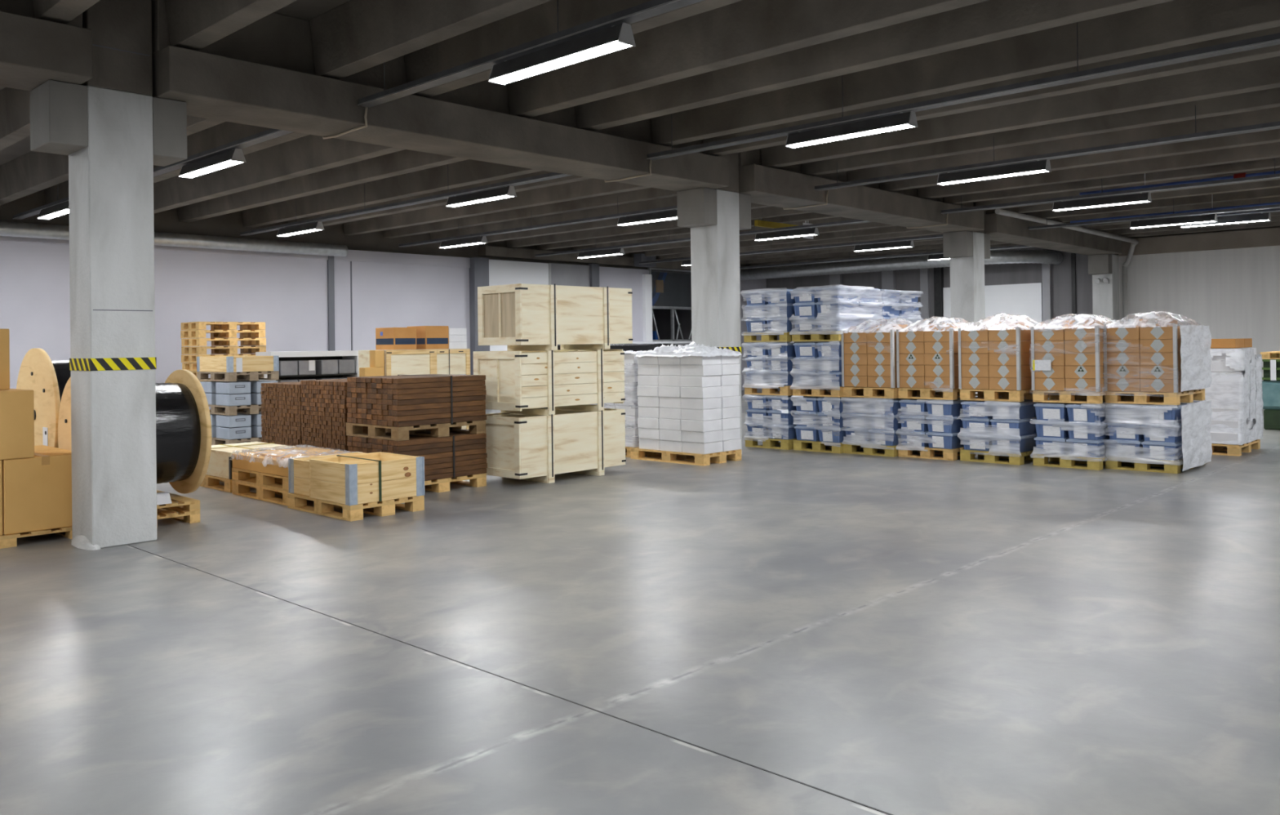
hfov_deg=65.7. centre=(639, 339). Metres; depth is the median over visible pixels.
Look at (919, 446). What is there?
film
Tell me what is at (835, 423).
tote
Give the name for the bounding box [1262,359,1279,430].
stillage
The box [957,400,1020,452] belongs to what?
film
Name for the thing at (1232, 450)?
pallet
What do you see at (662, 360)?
box
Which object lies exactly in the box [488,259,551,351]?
door
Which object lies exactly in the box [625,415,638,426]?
box
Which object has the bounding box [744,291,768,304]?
tote
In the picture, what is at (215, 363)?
crate
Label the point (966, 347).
carton
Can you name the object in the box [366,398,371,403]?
board
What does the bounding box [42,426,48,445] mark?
paper note
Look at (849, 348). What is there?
carton
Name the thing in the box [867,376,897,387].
carton
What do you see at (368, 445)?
board
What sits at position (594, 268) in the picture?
trim
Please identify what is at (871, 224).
beam
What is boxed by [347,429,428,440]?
board
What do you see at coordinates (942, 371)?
carton
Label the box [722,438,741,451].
box
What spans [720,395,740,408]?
box
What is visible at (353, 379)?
board
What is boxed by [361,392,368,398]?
board
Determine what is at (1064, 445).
film
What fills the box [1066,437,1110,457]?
tote
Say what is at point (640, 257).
bracket
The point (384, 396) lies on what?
board
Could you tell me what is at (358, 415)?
board
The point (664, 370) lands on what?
box
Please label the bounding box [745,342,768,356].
tote
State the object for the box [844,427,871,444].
tote
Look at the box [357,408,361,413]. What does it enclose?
board
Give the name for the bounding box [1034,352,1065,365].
carton
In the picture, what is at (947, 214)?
cable loop
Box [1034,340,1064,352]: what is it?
carton
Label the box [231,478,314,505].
pallet
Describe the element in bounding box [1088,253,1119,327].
column
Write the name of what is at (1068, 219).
beam
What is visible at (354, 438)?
board
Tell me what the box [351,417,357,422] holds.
board
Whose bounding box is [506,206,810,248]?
beam
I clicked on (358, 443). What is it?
board
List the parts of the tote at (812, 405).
lid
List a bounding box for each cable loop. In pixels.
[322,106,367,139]
[604,160,651,182]
[782,189,828,209]
[906,213,948,228]
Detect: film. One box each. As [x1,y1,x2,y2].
[604,352,639,447]
[740,288,786,335]
[742,343,787,388]
[744,394,788,437]
[789,284,883,333]
[790,340,839,389]
[791,395,839,446]
[840,396,893,448]
[878,290,924,328]
[895,400,953,451]
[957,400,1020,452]
[1031,404,1109,459]
[1105,402,1195,465]
[1193,348,1263,444]
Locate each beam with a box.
[0,0,93,90]
[0,87,31,151]
[0,115,225,205]
[32,0,99,23]
[44,121,309,204]
[151,0,728,191]
[153,134,404,213]
[164,0,297,50]
[177,149,467,222]
[241,159,541,227]
[288,170,593,226]
[309,0,551,79]
[342,178,651,235]
[382,187,677,238]
[404,0,742,97]
[430,195,676,239]
[478,245,760,270]
[485,203,772,242]
[506,0,988,117]
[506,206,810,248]
[536,212,840,249]
[572,217,872,253]
[574,0,1173,131]
[623,222,896,253]
[631,225,924,257]
[650,0,1279,146]
[656,230,942,259]
[683,233,942,260]
[702,26,1279,155]
[738,148,984,232]
[739,239,942,260]
[739,240,1008,264]
[748,243,1019,266]
[760,56,1279,168]
[800,87,1279,175]
[847,106,1279,181]
[880,128,1279,191]
[917,142,1279,199]
[943,157,1279,204]
[974,167,1279,210]
[983,208,1121,255]
[1001,179,1279,213]
[1023,186,1279,218]
[1048,196,1279,222]
[1064,217,1164,226]
[1084,211,1279,230]
[1100,215,1279,234]
[1115,221,1279,237]
[1118,226,1279,256]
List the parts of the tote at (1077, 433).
lid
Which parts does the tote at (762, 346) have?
lid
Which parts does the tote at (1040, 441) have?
lid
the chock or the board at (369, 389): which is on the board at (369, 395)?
the board at (369, 389)
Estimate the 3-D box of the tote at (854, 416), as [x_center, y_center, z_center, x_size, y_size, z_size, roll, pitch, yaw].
[3.248,1.151,14.235,0.385,0.212,0.575,-1,0,43]
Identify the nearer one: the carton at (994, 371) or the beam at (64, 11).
the beam at (64, 11)
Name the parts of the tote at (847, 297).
lid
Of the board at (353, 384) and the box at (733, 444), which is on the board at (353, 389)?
the board at (353, 384)
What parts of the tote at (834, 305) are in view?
lid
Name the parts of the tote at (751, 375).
lid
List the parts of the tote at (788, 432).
lid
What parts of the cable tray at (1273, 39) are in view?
hanger rod, hanger rod, hanger rod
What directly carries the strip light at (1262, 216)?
hanging from the cable tray at (1265, 211)
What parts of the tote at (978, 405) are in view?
lid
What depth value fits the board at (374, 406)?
10.80 m
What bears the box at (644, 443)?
on the pallet at (637, 453)
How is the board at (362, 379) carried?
on the board at (362, 384)
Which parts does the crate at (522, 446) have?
panel, frame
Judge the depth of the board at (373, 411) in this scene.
10.78 m
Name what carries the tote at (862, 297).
on the tote at (874, 309)
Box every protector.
[840,330,844,386]
[889,329,894,387]
[896,328,899,387]
[949,328,954,388]
[958,328,961,388]
[1015,327,1021,390]
[1031,326,1035,390]
[1094,325,1100,391]
[1102,325,1107,391]
[1173,324,1177,392]
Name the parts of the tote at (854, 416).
lid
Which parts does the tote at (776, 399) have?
lid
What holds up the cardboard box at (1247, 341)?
on the box
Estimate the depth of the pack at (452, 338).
18.32 m
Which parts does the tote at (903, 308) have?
lid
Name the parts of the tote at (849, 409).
lid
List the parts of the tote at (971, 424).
lid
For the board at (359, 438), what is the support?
on the board at (358, 443)
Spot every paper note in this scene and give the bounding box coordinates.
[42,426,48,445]
[308,360,315,370]
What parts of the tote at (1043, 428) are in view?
lid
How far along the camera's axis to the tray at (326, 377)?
19.16 m
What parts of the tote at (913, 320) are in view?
lid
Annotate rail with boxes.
[754,217,806,228]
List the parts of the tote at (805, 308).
lid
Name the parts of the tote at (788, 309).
lid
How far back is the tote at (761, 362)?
15.05 m
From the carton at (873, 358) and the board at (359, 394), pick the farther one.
the carton at (873, 358)
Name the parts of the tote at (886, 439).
lid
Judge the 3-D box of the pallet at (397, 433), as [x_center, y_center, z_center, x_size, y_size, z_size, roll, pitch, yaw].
[-2.536,1.000,11.243,1.060,0.144,1.150,-1,0,43]
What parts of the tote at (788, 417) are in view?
lid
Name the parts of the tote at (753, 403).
lid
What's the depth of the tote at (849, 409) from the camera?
14.06 m
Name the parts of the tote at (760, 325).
lid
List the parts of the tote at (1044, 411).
lid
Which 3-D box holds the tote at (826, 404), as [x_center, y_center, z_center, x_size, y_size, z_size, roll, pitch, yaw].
[2.896,0.944,14.456,0.385,0.212,0.575,-1,0,43]
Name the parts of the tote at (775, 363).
lid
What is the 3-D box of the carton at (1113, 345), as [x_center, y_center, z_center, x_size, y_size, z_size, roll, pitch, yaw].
[5.970,0.079,12.147,0.386,0.154,0.390,-1,0,43]
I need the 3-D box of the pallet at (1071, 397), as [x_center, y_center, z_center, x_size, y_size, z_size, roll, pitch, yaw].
[5.673,0.708,12.709,0.800,0.144,1.200,-1,0,43]
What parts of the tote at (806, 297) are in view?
lid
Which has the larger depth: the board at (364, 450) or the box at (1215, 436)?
the box at (1215, 436)
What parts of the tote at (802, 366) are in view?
lid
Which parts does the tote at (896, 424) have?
lid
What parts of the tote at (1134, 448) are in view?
lid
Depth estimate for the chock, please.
8.99 m
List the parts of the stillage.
rail, post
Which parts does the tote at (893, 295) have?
lid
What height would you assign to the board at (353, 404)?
0.054 m
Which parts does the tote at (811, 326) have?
lid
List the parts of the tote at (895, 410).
lid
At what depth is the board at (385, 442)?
10.81 m
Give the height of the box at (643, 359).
0.143 m
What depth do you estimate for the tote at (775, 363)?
14.80 m
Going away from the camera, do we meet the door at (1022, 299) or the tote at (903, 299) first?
the tote at (903, 299)
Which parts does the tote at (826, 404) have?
lid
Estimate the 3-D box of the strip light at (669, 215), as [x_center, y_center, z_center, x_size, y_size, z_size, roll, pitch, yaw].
[0.183,-2.136,17.344,1.484,0.156,0.174,-1,0,43]
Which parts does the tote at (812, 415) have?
lid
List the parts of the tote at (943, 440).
lid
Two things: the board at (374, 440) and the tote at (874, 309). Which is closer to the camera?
the board at (374, 440)
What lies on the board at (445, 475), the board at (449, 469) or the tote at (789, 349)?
the board at (449, 469)
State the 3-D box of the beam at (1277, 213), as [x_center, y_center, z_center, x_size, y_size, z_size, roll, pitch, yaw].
[14.689,-2.919,19.917,11.240,0.530,0.319,-1,0,43]
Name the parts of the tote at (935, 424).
lid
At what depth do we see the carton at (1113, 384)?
12.00 m
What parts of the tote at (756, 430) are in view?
lid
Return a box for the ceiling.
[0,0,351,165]
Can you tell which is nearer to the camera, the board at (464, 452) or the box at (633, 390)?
the board at (464, 452)
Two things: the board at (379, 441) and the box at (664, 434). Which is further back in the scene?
the box at (664, 434)
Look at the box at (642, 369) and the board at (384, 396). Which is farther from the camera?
the box at (642, 369)
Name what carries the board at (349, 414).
on the board at (348, 419)
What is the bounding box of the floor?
[0,388,1279,814]
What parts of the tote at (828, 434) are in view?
lid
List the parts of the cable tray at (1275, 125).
hanger rod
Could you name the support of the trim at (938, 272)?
attached to the wall at (1235, 292)
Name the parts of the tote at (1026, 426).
lid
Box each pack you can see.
[448,328,466,334]
[448,334,466,342]
[448,342,466,348]
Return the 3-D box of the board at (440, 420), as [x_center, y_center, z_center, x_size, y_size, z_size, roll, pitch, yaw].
[-2.183,0.892,10.923,0.100,0.054,1.160,-1,0,43]
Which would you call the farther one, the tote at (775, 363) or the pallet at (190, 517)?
the tote at (775, 363)
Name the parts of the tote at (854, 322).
lid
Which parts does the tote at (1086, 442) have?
lid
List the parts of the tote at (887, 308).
lid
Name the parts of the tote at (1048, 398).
lid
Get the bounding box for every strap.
[336,454,382,501]
[397,374,453,423]
[453,435,455,477]
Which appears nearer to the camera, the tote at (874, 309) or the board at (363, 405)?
the board at (363, 405)
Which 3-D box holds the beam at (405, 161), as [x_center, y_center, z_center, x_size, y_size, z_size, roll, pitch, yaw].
[-5.063,-2.689,16.031,11.350,0.530,0.319,-1,0,43]
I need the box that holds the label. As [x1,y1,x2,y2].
[1032,360,1051,370]
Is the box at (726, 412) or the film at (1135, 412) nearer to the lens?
the film at (1135, 412)
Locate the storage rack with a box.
[255,350,358,412]
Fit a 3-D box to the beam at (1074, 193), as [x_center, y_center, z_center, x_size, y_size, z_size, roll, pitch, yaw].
[10.762,-2.887,15.779,11.240,0.530,0.319,-1,0,43]
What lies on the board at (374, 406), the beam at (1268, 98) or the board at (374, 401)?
the board at (374, 401)
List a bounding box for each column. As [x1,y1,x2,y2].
[30,0,186,550]
[676,152,751,454]
[942,201,990,396]
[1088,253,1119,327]
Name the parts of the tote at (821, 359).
lid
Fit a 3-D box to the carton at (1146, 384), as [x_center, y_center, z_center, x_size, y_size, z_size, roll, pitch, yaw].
[6.260,0.544,11.877,0.386,0.154,0.390,-1,0,43]
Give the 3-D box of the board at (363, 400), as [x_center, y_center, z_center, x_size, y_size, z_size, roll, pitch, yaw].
[-2.641,0.671,11.348,0.100,0.054,1.160,-1,0,43]
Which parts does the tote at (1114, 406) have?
lid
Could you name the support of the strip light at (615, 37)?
hanging from the cable tray at (651, 8)
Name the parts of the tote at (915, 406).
lid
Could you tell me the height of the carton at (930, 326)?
0.096 m
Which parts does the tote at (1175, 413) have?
lid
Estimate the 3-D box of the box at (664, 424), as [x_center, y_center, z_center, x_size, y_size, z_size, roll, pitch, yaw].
[0.528,1.138,13.443,0.390,0.143,0.385,-1,0,44]
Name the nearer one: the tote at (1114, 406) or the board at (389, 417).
the board at (389, 417)
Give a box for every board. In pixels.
[346,373,430,382]
[346,382,351,386]
[346,386,352,391]
[346,391,351,397]
[346,397,351,402]
[346,402,351,407]
[346,412,352,417]
[346,417,351,422]
[346,440,353,445]
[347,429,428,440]
[347,445,352,451]
[351,373,438,382]
[351,382,356,386]
[351,386,357,392]
[351,392,357,397]
[351,397,356,402]
[351,402,358,408]
[351,407,357,413]
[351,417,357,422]
[352,413,356,417]
[352,429,431,441]
[352,440,356,446]
[352,446,357,451]
[355,373,446,382]
[355,387,360,392]
[356,382,363,387]
[356,397,364,403]
[356,413,364,417]
[356,441,361,447]
[357,392,361,397]
[357,402,361,408]
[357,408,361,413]
[357,417,362,423]
[357,430,431,441]
[357,447,362,452]
[360,373,449,382]
[360,382,367,387]
[360,387,367,392]
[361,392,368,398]
[361,398,366,403]
[361,403,366,408]
[361,408,368,413]
[361,413,366,418]
[361,431,431,442]
[361,442,368,448]
[362,418,367,423]
[362,447,368,453]
[365,374,441,382]
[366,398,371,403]
[366,403,373,408]
[366,413,373,419]
[366,443,372,448]
[367,382,371,387]
[367,387,373,393]
[367,392,371,398]
[367,408,371,413]
[367,418,372,424]
[367,431,451,443]
[371,382,376,387]
[371,387,377,393]
[371,393,376,398]
[371,398,377,404]
[371,408,377,414]
[372,374,449,382]
[372,404,376,408]
[372,419,377,425]
[372,431,452,444]
[372,443,377,448]
[373,413,377,419]
[376,374,457,382]
[376,382,383,388]
[376,393,383,399]
[376,404,382,409]
[376,408,382,414]
[377,388,382,393]
[377,399,382,404]
[377,414,383,420]
[377,419,382,425]
[377,431,461,444]
[377,444,382,449]
[382,374,466,382]
[382,382,387,388]
[382,388,387,393]
[382,393,387,399]
[382,399,386,404]
[382,404,388,409]
[382,409,388,415]
[382,414,387,420]
[382,420,388,426]
[382,432,464,444]
[382,444,388,450]
[386,374,475,383]
[386,394,393,399]
[386,399,395,404]
[387,383,392,388]
[387,388,395,394]
[387,415,393,421]
[387,420,393,426]
[387,444,393,450]
[388,404,392,409]
[388,409,392,415]
[388,432,471,445]
[391,379,485,389]
[392,374,485,383]
[392,385,485,394]
[392,395,485,404]
[392,400,485,410]
[392,404,485,416]
[392,409,485,421]
[393,390,486,399]
[393,414,486,426]
[393,432,486,446]
[393,437,486,451]
[393,443,486,455]
[414,448,486,459]
[424,453,487,464]
[424,457,486,470]
[424,462,487,475]
[424,467,486,480]
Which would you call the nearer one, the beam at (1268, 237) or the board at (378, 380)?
the board at (378, 380)
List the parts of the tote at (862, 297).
lid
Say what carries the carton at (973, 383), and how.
on the pallet at (965, 393)
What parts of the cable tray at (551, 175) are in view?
hanger rod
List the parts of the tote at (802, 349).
lid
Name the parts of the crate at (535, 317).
panel, frame, panel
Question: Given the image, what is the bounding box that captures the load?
[539,343,681,408]
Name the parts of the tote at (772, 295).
lid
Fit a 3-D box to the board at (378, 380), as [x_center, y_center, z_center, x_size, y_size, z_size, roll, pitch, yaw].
[-2.425,0.440,11.129,0.100,0.054,1.160,-1,0,43]
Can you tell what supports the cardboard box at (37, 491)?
on the pallet at (11, 540)
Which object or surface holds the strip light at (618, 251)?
hanging from the cable tray at (851, 221)
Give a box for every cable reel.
[16,347,71,448]
[57,368,211,493]
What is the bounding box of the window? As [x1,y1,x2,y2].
[632,267,692,343]
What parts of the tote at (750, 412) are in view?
lid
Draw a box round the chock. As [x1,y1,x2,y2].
[156,492,171,505]
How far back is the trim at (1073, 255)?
26.84 m
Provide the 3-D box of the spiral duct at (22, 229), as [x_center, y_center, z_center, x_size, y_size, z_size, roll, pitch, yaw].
[-12.494,-1.904,15.560,0.260,0.260,17.400,-1,0,43]
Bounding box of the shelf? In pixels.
[279,373,356,377]
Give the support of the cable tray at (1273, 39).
hanging from the ceiling
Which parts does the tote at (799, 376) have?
lid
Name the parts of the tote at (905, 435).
lid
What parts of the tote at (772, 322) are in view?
lid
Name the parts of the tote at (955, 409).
lid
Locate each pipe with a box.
[995,208,1138,326]
[1070,201,1279,222]
[1079,170,1279,195]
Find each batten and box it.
[342,386,346,390]
[342,404,347,408]
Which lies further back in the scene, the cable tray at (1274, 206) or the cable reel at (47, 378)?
the cable tray at (1274, 206)
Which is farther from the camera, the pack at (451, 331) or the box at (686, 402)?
the pack at (451, 331)
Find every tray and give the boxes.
[13,128,293,219]
[240,164,572,235]
[275,378,297,382]
[279,360,297,375]
[286,360,315,374]
[290,377,315,381]
[309,377,337,379]
[315,359,337,373]
[326,377,346,378]
[334,359,355,373]
[357,0,703,107]
[398,195,677,247]
[535,219,871,256]
[639,230,942,264]
[646,22,1279,159]
[739,244,1033,269]
[814,105,1279,191]
[941,157,1279,213]
[1028,197,1279,230]
[1172,202,1279,217]
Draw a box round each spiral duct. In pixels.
[0,221,347,257]
[739,249,1062,280]
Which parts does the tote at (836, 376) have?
lid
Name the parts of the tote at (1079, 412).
lid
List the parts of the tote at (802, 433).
lid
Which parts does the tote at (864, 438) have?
lid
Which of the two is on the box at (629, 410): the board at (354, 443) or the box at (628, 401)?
the box at (628, 401)
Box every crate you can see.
[196,355,279,372]
[205,441,296,479]
[288,451,364,496]
[309,451,424,506]
[358,348,470,376]
[461,425,469,429]
[473,348,625,415]
[477,283,632,351]
[484,408,626,483]
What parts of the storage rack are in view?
post, panel, panel, post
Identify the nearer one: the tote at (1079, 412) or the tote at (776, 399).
the tote at (1079, 412)
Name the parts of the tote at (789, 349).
lid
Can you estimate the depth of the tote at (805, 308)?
14.51 m
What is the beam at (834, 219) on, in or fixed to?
attached to the ceiling
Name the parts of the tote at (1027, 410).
lid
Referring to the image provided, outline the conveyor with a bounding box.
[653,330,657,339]
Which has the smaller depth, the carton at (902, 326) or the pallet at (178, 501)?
the pallet at (178, 501)
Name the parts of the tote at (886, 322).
lid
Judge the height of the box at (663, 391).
0.143 m
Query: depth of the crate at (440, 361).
17.73 m
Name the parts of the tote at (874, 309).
lid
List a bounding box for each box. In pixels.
[0,328,9,389]
[0,388,34,459]
[0,459,2,535]
[1,448,71,534]
[34,444,61,451]
[200,380,225,392]
[204,392,216,404]
[209,413,217,425]
[211,425,219,437]
[215,381,250,394]
[215,393,250,405]
[216,413,251,427]
[216,426,251,439]
[232,446,351,476]
[244,412,261,425]
[247,380,277,392]
[248,425,262,437]
[249,392,262,404]
[359,367,384,376]
[369,350,384,367]
[375,327,416,349]
[407,325,448,349]
[596,404,615,408]
[614,395,637,405]
[615,404,638,416]
[623,384,637,395]
[624,353,637,364]
[624,364,639,374]
[624,374,637,384]
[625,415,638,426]
[625,426,638,436]
[625,435,639,446]
[637,355,658,364]
[637,364,659,375]
[637,374,658,386]
[637,385,658,396]
[637,395,659,407]
[637,417,659,428]
[638,406,659,417]
[638,427,660,439]
[639,438,660,450]
[657,355,680,364]
[657,386,680,397]
[658,375,679,386]
[658,417,680,430]
[659,364,680,375]
[659,396,680,408]
[659,407,682,419]
[659,429,682,441]
[659,440,682,452]
[680,355,720,364]
[680,364,721,376]
[680,375,720,386]
[680,386,721,398]
[680,397,721,409]
[680,408,721,420]
[680,418,721,431]
[681,430,722,443]
[682,440,722,453]
[720,355,739,364]
[720,374,739,386]
[720,385,738,396]
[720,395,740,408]
[720,417,740,429]
[721,363,739,374]
[721,406,740,418]
[721,427,740,440]
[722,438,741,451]
[1210,337,1244,347]
[1210,347,1246,359]
[1210,360,1245,372]
[1210,371,1244,376]
[1210,419,1238,428]
[1210,431,1237,444]
[1211,407,1238,411]
[1217,347,1250,348]
[1235,337,1252,347]
[1245,417,1251,428]
[1251,417,1256,428]
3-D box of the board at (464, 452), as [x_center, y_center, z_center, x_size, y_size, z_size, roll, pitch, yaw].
[-2.186,1.268,10.911,0.100,0.054,1.160,-1,0,43]
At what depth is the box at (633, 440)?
13.94 m
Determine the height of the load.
1.603 m
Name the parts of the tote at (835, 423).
lid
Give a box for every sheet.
[229,444,353,467]
[624,350,649,353]
[634,341,742,357]
[844,319,925,333]
[898,316,988,332]
[965,314,1048,331]
[1034,313,1124,329]
[1106,311,1201,327]
[1179,324,1212,391]
[1181,400,1212,471]
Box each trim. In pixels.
[0,235,470,267]
[127,544,893,814]
[327,255,335,351]
[350,261,352,350]
[469,257,489,374]
[588,263,599,287]
[829,273,842,342]
[881,270,895,289]
[920,267,928,326]
[933,266,943,342]
[1041,262,1052,328]
[1071,253,1076,319]
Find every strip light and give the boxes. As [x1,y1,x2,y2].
[37,200,69,219]
[177,148,246,177]
[276,221,324,236]
[439,235,488,248]
[445,186,516,207]
[488,22,635,85]
[577,248,624,258]
[617,208,677,226]
[680,259,690,266]
[754,227,819,240]
[785,111,917,148]
[853,240,914,251]
[927,253,950,260]
[936,159,1051,185]
[1052,191,1151,211]
[1129,213,1217,229]
[1180,212,1271,227]
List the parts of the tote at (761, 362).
lid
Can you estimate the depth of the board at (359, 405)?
11.00 m
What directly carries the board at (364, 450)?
on the board
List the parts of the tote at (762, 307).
lid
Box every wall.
[0,189,748,339]
[0,240,767,409]
[765,245,1279,388]
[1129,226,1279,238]
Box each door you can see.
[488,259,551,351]
[547,262,590,345]
[942,282,1042,328]
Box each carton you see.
[843,331,866,342]
[844,342,874,353]
[844,353,867,364]
[844,364,867,375]
[844,375,867,386]
[866,330,896,342]
[866,342,896,353]
[867,353,896,364]
[867,364,897,376]
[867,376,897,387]
[871,324,908,331]
[898,330,924,342]
[898,342,924,353]
[898,353,924,364]
[899,364,924,376]
[899,376,924,387]
[924,329,958,342]
[924,341,958,353]
[924,352,958,364]
[924,364,958,377]
[924,376,958,388]
[927,323,964,329]
[960,328,988,341]
[960,341,989,353]
[960,353,989,364]
[960,364,991,377]
[961,377,989,389]
[988,328,1030,341]
[988,340,1030,353]
[988,352,1031,365]
[988,364,1031,377]
[989,321,1028,328]
[989,377,1031,390]
[1033,327,1064,340]
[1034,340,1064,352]
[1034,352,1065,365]
[1034,365,1065,377]
[1034,377,1065,391]
[1062,320,1103,327]
[1064,327,1103,340]
[1064,339,1103,352]
[1064,364,1108,378]
[1065,352,1103,365]
[1065,377,1104,391]
[1106,326,1140,339]
[1106,339,1140,352]
[1106,352,1140,365]
[1106,364,1140,378]
[1106,377,1140,391]
[1135,318,1177,326]
[1139,325,1181,339]
[1139,338,1181,352]
[1139,364,1181,378]
[1140,351,1181,365]
[1140,378,1181,392]
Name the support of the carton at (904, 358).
on the carton at (904, 370)
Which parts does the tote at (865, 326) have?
lid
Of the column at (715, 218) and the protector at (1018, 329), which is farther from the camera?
the column at (715, 218)
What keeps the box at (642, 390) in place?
on the box at (642, 401)
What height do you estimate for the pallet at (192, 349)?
0.144 m
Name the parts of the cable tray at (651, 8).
hanger rod, hanger rod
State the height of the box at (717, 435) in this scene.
0.143 m
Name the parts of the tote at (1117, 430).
lid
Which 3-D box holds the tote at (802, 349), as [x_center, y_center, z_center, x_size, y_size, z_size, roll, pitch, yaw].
[2.600,0.149,14.731,0.385,0.212,0.575,-1,0,43]
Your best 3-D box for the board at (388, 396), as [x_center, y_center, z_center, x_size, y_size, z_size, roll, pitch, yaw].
[-2.268,0.608,10.988,0.100,0.054,1.160,-1,0,43]
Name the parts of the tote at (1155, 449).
lid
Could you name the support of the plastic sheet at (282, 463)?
on the cardboard box at (243, 461)
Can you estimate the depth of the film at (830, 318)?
14.35 m
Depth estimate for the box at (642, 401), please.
13.57 m
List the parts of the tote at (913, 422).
lid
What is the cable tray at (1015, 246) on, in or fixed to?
hanging from the ceiling
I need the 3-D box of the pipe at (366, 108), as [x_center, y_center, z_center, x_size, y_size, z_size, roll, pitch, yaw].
[-2.932,-2.141,9.804,0.923,0.232,0.047,-1,0,44]
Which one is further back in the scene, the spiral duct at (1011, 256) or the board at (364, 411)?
the spiral duct at (1011, 256)
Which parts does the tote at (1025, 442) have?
lid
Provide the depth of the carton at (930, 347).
13.25 m
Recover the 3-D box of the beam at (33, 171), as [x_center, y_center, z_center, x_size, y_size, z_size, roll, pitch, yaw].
[-7.376,-2.670,13.594,11.350,0.530,0.319,-1,0,43]
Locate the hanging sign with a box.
[803,220,813,239]
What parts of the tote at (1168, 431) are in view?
lid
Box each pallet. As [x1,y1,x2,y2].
[0,526,72,548]
[156,489,199,515]
[156,506,199,528]
[180,329,265,337]
[181,321,265,330]
[181,337,266,346]
[181,345,266,354]
[181,353,255,362]
[182,362,196,370]
[196,370,279,381]
[200,474,256,492]
[208,404,262,415]
[211,436,262,444]
[231,467,288,491]
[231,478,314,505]
[287,493,424,521]
[346,419,485,440]
[424,472,486,492]
[625,446,646,457]
[630,447,741,466]
[743,331,830,342]
[744,385,831,395]
[745,436,812,449]
[791,330,871,341]
[792,385,881,396]
[793,439,879,453]
[843,386,916,398]
[843,442,916,457]
[897,387,977,399]
[897,444,975,460]
[960,388,1048,401]
[960,448,1037,465]
[1032,390,1105,404]
[1032,453,1107,470]
[1105,388,1204,404]
[1105,455,1205,473]
[1211,439,1260,456]
[1260,351,1279,359]
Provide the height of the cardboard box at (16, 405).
0.560 m
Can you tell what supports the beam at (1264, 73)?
attached to the ceiling
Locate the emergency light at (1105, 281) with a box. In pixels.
[1094,277,1109,284]
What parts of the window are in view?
sill, pane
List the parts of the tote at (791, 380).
lid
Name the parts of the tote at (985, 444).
lid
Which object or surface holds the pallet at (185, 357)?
on the pallet at (187, 366)
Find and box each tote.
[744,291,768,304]
[744,303,768,318]
[744,318,768,332]
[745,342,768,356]
[745,356,768,370]
[745,370,768,384]
[746,394,774,409]
[746,408,768,423]
[746,422,769,438]
[765,288,795,303]
[765,302,795,318]
[765,317,795,331]
[765,342,804,356]
[766,356,795,371]
[766,370,795,385]
[766,395,796,410]
[766,409,796,425]
[767,424,796,439]
[792,287,817,302]
[792,302,817,317]
[792,316,818,331]
[793,342,818,356]
[793,356,818,371]
[793,371,818,386]
[794,395,822,412]
[794,411,819,426]
[794,425,819,440]
[815,285,857,302]
[815,301,859,316]
[815,315,859,331]
[815,342,841,356]
[816,356,841,371]
[816,371,841,386]
[816,396,853,413]
[817,412,846,427]
[817,426,846,442]
[844,397,879,413]
[844,413,871,428]
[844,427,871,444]
[856,287,879,302]
[857,302,880,316]
[857,315,879,330]
[868,398,907,414]
[868,413,902,430]
[868,429,902,445]
[877,288,900,303]
[878,302,901,317]
[879,316,901,324]
[898,290,919,304]
[898,303,919,317]
[898,398,934,415]
[898,414,928,431]
[899,317,919,330]
[899,430,928,447]
[925,398,969,417]
[925,415,964,432]
[925,431,964,448]
[960,400,999,417]
[960,417,992,434]
[960,434,992,450]
[989,400,1036,419]
[990,417,1036,435]
[990,433,1036,453]
[1023,398,1048,416]
[1033,402,1071,421]
[1034,419,1069,438]
[1034,436,1069,455]
[1065,402,1111,422]
[1066,420,1109,439]
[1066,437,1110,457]
[1106,403,1148,422]
[1106,421,1144,440]
[1106,439,1144,457]
[1140,404,1187,424]
[1141,422,1182,442]
[1141,440,1182,460]
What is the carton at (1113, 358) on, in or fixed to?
on the carton at (1113, 371)
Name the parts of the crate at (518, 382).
frame, panel, panel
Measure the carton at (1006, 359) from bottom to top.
0.154 m
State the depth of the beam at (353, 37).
8.52 m
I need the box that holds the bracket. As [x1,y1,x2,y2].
[634,253,656,266]
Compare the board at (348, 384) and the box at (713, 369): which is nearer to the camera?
the board at (348, 384)
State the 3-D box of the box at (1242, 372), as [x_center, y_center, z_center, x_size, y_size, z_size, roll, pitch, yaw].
[8.059,0.524,13.615,0.385,0.158,0.311,-1,0,43]
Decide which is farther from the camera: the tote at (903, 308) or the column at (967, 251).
the column at (967, 251)
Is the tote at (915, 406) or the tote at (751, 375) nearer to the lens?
the tote at (915, 406)
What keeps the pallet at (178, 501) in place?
on the pallet at (190, 517)
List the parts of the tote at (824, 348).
lid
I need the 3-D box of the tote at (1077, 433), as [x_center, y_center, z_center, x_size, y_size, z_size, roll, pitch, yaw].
[5.600,1.115,12.333,0.385,0.212,0.575,-1,0,43]
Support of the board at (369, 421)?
on the pallet at (397, 433)
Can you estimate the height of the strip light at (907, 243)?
0.156 m
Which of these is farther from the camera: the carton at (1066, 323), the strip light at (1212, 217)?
the strip light at (1212, 217)
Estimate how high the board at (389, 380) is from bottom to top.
0.054 m
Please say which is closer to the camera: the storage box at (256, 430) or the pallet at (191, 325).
the storage box at (256, 430)
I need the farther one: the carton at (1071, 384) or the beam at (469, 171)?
the beam at (469, 171)
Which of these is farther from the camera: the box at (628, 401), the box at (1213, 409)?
the box at (628, 401)
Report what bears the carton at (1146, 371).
on the carton at (1146, 384)

